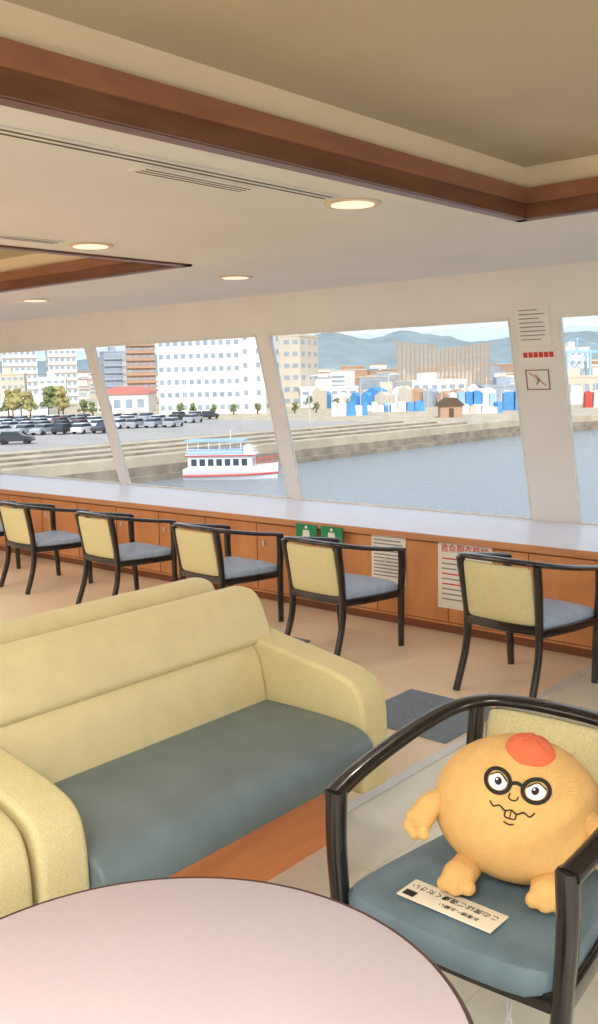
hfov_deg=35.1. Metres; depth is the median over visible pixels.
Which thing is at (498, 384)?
warehouse
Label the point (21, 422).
car
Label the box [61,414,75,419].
car
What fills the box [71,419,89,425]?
car
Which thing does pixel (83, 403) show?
tree
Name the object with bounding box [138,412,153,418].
car
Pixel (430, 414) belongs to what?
ground
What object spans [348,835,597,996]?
seat cushion
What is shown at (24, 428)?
car
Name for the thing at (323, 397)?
sheds
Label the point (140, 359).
apartment block
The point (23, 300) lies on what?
recessed light
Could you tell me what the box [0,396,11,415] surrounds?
tree
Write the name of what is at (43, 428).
car
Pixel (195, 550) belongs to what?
cushion
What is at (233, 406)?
tree
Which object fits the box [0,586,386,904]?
sofa
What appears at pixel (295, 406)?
tree
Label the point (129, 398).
building
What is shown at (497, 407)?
tarp-covered cargo
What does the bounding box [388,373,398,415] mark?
street lamp
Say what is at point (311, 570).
cushion
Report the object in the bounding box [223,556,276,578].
seat cushion
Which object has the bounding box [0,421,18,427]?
car
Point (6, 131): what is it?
ceiling vent
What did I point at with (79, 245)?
recessed light
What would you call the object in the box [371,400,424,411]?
tarp-covered cargo
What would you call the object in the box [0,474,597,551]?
countertop
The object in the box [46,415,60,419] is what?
car
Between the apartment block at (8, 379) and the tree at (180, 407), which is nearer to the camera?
the tree at (180, 407)
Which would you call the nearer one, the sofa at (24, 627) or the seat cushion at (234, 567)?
the sofa at (24, 627)
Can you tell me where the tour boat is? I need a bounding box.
[182,430,278,479]
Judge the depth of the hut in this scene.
155.72 m
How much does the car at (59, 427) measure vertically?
1.482 m
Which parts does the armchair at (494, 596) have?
leg, rail, leg, arm rail, leg, rail, leg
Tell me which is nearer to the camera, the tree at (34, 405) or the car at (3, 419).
the car at (3, 419)
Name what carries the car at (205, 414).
on the parking lot
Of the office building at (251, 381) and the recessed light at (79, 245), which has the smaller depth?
the recessed light at (79, 245)
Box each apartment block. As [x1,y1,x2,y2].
[0,351,38,395]
[0,368,27,396]
[38,371,67,396]
[45,349,78,402]
[99,347,125,387]
[121,355,126,386]
[125,344,156,403]
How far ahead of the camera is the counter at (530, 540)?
6.77 m
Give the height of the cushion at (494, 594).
0.308 m
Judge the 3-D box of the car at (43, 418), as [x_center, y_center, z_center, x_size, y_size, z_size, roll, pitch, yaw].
[-42.379,-14.773,155.307,1.720,1.482,4.270,1,8,18]
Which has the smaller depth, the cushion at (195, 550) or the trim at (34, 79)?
the trim at (34, 79)
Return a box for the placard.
[397,879,508,933]
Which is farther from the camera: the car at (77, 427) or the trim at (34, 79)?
the car at (77, 427)
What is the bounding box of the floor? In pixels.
[0,550,597,1023]
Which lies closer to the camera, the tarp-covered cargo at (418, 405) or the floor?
the floor
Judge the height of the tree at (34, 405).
5.606 m
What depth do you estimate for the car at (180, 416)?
156.06 m
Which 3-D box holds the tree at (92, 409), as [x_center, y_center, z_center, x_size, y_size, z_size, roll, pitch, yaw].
[-43.333,-21.508,197.768,2.393,3.043,1.826,6,11,41]
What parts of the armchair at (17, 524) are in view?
leg, rail, leg, arm rail, leg, rail, leg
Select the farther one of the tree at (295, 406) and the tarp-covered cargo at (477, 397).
the tarp-covered cargo at (477, 397)
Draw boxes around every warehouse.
[0,389,56,415]
[298,379,358,407]
[363,382,412,392]
[396,372,465,392]
[476,377,515,401]
[567,368,597,399]
[580,368,597,374]
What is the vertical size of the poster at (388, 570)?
0.325 m
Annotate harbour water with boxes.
[137,430,597,522]
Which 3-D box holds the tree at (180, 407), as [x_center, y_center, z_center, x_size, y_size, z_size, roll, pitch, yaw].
[-23.999,-20.836,190.914,1.812,2.742,1.719,6,11,41]
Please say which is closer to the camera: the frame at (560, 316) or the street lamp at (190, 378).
the frame at (560, 316)
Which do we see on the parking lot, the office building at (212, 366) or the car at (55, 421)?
the car at (55, 421)
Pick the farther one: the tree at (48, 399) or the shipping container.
the tree at (48, 399)
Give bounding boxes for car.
[0,416,12,418]
[0,418,12,423]
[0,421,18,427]
[0,425,12,433]
[0,431,35,444]
[9,424,35,433]
[12,415,28,420]
[13,421,32,427]
[15,418,30,422]
[29,423,53,434]
[30,415,45,419]
[31,417,49,420]
[33,420,50,425]
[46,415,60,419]
[50,417,67,422]
[51,423,71,434]
[53,420,70,423]
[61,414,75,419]
[69,416,84,421]
[70,423,92,433]
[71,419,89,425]
[77,414,90,418]
[86,416,101,421]
[90,419,103,425]
[90,422,105,432]
[113,413,121,418]
[115,418,129,428]
[119,415,134,419]
[124,413,138,417]
[124,418,144,427]
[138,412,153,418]
[144,417,163,427]
[151,414,165,419]
[162,417,183,426]
[169,414,182,419]
[172,411,185,416]
[182,414,203,422]
[188,411,200,415]
[200,411,218,418]
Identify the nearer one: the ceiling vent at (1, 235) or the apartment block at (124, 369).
the ceiling vent at (1, 235)
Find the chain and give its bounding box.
[506,998,511,1023]
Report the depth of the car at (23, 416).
166.49 m
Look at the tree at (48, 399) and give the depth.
197.47 m
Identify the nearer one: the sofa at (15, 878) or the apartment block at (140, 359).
the sofa at (15, 878)
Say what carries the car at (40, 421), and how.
on the parking lot
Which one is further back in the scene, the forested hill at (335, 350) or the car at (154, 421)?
the forested hill at (335, 350)
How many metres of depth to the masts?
204.34 m
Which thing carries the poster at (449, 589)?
attached to the counter at (530, 540)
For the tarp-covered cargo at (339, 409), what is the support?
on the ground
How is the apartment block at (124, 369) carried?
on the ground
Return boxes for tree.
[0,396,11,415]
[4,389,19,415]
[8,387,31,415]
[20,391,38,417]
[39,386,56,414]
[53,385,68,414]
[53,389,69,414]
[77,399,88,413]
[88,402,96,415]
[177,402,183,410]
[189,402,196,410]
[210,404,215,411]
[230,404,237,414]
[254,403,260,413]
[291,402,298,412]
[304,395,312,408]
[312,402,319,412]
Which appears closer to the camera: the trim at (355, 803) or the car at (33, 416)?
the trim at (355, 803)
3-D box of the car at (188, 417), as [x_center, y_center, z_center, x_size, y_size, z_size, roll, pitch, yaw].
[-17.650,-15.656,157.535,1.720,1.482,4.270,2,9,22]
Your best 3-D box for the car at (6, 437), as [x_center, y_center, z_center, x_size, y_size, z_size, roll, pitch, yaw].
[-33.225,-8.713,110.759,4.270,1.482,1.720,-2,8,-5]
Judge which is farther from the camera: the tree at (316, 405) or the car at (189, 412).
the tree at (316, 405)
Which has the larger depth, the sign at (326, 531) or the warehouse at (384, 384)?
the warehouse at (384, 384)
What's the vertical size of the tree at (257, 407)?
2.254 m
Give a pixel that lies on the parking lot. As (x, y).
(207, 426)
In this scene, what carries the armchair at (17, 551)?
on the floor
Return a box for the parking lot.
[0,416,362,451]
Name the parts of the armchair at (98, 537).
leg, rail, leg, arm rail, leg, rail, leg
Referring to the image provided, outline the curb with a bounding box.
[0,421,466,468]
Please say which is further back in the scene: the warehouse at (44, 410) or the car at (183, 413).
the warehouse at (44, 410)
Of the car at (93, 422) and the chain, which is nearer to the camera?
the chain
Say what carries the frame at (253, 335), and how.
attached to the wall at (573, 287)
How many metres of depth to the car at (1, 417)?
167.21 m
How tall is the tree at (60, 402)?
5.827 m
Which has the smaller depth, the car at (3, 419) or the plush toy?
the plush toy
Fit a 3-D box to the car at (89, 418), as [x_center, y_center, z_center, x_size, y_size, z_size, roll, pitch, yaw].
[-34.062,-15.073,156.078,1.720,1.482,4.270,2,9,20]
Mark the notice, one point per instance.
(532, 322)
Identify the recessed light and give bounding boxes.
[21,299,49,301]
[67,242,113,249]
[218,275,252,279]
[324,197,380,209]
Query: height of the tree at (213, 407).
2.248 m
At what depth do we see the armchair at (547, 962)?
2.16 m
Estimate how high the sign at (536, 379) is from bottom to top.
0.140 m
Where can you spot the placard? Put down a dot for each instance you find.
(478, 916)
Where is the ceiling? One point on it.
(504, 90)
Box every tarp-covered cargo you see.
[332,401,367,415]
[346,402,391,411]
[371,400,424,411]
[448,390,495,405]
[462,401,502,413]
[502,391,517,410]
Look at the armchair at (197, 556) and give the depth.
6.27 m
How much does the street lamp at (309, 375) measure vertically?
7.390 m
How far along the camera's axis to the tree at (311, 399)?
214.30 m
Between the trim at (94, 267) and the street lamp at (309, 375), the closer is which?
the trim at (94, 267)
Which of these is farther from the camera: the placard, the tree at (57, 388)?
the tree at (57, 388)
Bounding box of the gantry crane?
[565,338,597,374]
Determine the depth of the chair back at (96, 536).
6.90 m
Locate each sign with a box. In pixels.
[296,523,316,536]
[321,526,342,543]
[524,368,551,390]
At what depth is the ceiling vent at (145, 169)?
3.03 m
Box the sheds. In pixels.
[314,384,582,408]
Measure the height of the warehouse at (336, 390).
6.700 m
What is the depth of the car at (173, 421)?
142.79 m
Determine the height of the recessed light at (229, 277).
0.009 m
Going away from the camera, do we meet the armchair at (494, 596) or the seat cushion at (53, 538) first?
the armchair at (494, 596)
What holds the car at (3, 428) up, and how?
on the parking lot
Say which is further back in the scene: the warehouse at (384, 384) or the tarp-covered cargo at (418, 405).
the warehouse at (384, 384)
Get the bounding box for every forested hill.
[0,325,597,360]
[0,330,597,374]
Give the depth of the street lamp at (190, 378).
186.37 m
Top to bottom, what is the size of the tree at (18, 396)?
6.597 m
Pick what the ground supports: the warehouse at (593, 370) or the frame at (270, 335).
the warehouse at (593, 370)
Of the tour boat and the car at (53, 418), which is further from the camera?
the car at (53, 418)
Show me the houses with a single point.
(377, 373)
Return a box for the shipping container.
[583,390,597,407]
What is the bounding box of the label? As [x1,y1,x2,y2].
[521,347,556,361]
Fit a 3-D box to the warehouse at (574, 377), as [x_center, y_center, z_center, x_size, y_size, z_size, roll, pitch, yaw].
[71.254,-33.197,244.994,14.300,7.900,14.300,-1,8,0]
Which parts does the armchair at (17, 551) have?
leg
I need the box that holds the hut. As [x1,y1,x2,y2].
[435,397,465,417]
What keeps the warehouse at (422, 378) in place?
on the ground
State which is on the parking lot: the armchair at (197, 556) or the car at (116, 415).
the car at (116, 415)
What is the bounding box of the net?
[397,342,488,391]
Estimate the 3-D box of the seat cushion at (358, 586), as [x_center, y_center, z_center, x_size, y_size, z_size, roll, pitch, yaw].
[0.285,0.462,5.825,0.507,0.078,0.507,7,11,44]
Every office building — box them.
[157,338,239,414]
[238,336,279,413]
[279,334,318,406]
[565,342,589,368]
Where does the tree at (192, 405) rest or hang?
on the ground
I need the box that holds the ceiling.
[0,0,597,321]
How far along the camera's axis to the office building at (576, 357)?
296.51 m
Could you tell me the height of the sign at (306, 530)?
0.110 m
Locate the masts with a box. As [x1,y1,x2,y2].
[310,370,597,410]
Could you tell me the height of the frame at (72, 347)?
1.360 m
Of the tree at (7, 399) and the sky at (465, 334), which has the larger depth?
the sky at (465, 334)
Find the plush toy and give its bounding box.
[403,732,597,913]
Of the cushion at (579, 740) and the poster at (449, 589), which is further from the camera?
the poster at (449, 589)
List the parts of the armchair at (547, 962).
leg, rail, arm rail, leg, leg, rail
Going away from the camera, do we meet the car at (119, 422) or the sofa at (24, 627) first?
the sofa at (24, 627)
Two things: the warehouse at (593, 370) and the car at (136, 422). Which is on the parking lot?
the car at (136, 422)
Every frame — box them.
[0,346,120,483]
[92,334,288,498]
[268,318,531,519]
[558,312,597,525]
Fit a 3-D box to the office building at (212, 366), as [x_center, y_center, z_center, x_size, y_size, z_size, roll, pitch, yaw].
[-18.518,-30.675,204.454,20.300,18.300,14.300,1,8,14]
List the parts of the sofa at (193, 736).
arm, arm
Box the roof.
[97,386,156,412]
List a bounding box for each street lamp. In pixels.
[184,378,190,412]
[308,375,320,421]
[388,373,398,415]
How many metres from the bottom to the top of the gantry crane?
16.081 m
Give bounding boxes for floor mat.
[291,636,309,642]
[385,689,490,743]
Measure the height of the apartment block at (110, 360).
21.500 m
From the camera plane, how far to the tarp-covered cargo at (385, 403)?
194.55 m
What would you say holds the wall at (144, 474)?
attached to the ground
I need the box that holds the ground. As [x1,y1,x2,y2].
[0,392,597,476]
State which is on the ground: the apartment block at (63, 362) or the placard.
the apartment block at (63, 362)
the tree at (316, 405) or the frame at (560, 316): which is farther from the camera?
the tree at (316, 405)
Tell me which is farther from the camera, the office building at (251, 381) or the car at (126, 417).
the office building at (251, 381)
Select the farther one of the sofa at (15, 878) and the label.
the label
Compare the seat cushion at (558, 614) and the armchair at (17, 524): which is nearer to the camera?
the seat cushion at (558, 614)
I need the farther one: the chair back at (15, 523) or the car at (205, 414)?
the car at (205, 414)
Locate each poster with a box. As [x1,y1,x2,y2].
[371,534,405,584]
[438,542,491,610]
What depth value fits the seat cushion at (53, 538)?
7.74 m
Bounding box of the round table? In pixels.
[0,877,473,1023]
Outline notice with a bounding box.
[515,305,551,345]
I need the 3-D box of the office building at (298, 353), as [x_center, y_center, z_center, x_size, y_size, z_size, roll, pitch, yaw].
[-0.648,-36.529,238.817,7.300,19.500,14.300,2,9,20]
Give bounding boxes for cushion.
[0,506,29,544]
[35,530,80,546]
[53,700,372,888]
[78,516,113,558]
[119,542,170,560]
[175,528,217,575]
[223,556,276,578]
[287,542,338,595]
[345,573,397,598]
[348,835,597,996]
[464,560,534,625]
[485,707,597,785]
[534,598,593,628]
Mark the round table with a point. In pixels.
(170, 950)
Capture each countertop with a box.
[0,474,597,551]
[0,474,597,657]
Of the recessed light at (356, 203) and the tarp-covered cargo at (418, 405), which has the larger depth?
the tarp-covered cargo at (418, 405)
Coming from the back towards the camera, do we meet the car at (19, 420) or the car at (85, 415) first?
the car at (85, 415)
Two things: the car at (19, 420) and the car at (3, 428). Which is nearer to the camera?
the car at (3, 428)
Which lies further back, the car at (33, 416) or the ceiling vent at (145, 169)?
the car at (33, 416)
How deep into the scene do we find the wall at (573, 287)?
6.61 m
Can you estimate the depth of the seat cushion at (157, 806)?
2.94 m
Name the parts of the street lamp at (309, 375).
post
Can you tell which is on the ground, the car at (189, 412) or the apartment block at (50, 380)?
the apartment block at (50, 380)
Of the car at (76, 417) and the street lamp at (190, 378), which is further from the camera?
the street lamp at (190, 378)
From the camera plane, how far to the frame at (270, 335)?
6.98 m
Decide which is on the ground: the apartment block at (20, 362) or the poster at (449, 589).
the apartment block at (20, 362)
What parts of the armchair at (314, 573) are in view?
leg, rail, leg, leg, arm rail, rail, leg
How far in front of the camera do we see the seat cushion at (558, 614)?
4.90 m
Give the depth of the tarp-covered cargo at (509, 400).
179.85 m
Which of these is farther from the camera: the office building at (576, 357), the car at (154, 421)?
the office building at (576, 357)
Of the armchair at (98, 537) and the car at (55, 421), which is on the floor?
the armchair at (98, 537)
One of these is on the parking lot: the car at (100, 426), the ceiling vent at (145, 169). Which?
the car at (100, 426)
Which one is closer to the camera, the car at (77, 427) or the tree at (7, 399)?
the car at (77, 427)
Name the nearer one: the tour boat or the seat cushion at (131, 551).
the seat cushion at (131, 551)
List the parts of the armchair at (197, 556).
leg, rail, leg, arm rail, leg, rail, leg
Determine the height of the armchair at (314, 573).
0.725 m
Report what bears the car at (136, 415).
on the parking lot
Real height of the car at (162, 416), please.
1.482 m
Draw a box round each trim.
[0,37,597,221]
[0,245,191,292]
[347,664,591,812]
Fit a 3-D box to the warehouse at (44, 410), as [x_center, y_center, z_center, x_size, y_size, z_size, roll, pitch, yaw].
[-67.149,-26.415,226.290,16.300,6.000,12.300,-2,8,-5]
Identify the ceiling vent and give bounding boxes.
[0,125,338,199]
[0,234,63,243]
[128,165,258,192]
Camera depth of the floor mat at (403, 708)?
4.63 m
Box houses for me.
[38,359,597,398]
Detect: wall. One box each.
[0,261,597,523]
[2,415,597,483]
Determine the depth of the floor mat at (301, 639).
6.01 m
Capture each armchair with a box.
[0,500,20,568]
[0,501,92,594]
[74,511,177,603]
[171,522,283,621]
[281,536,405,655]
[324,693,597,1023]
[453,552,597,697]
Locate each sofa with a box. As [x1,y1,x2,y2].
[0,577,214,644]
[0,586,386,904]
[0,810,32,917]
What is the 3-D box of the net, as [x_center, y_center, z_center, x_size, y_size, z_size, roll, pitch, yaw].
[47.443,-46.422,307.687,10.765,17.700,38.581,6,11,41]
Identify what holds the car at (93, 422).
on the parking lot

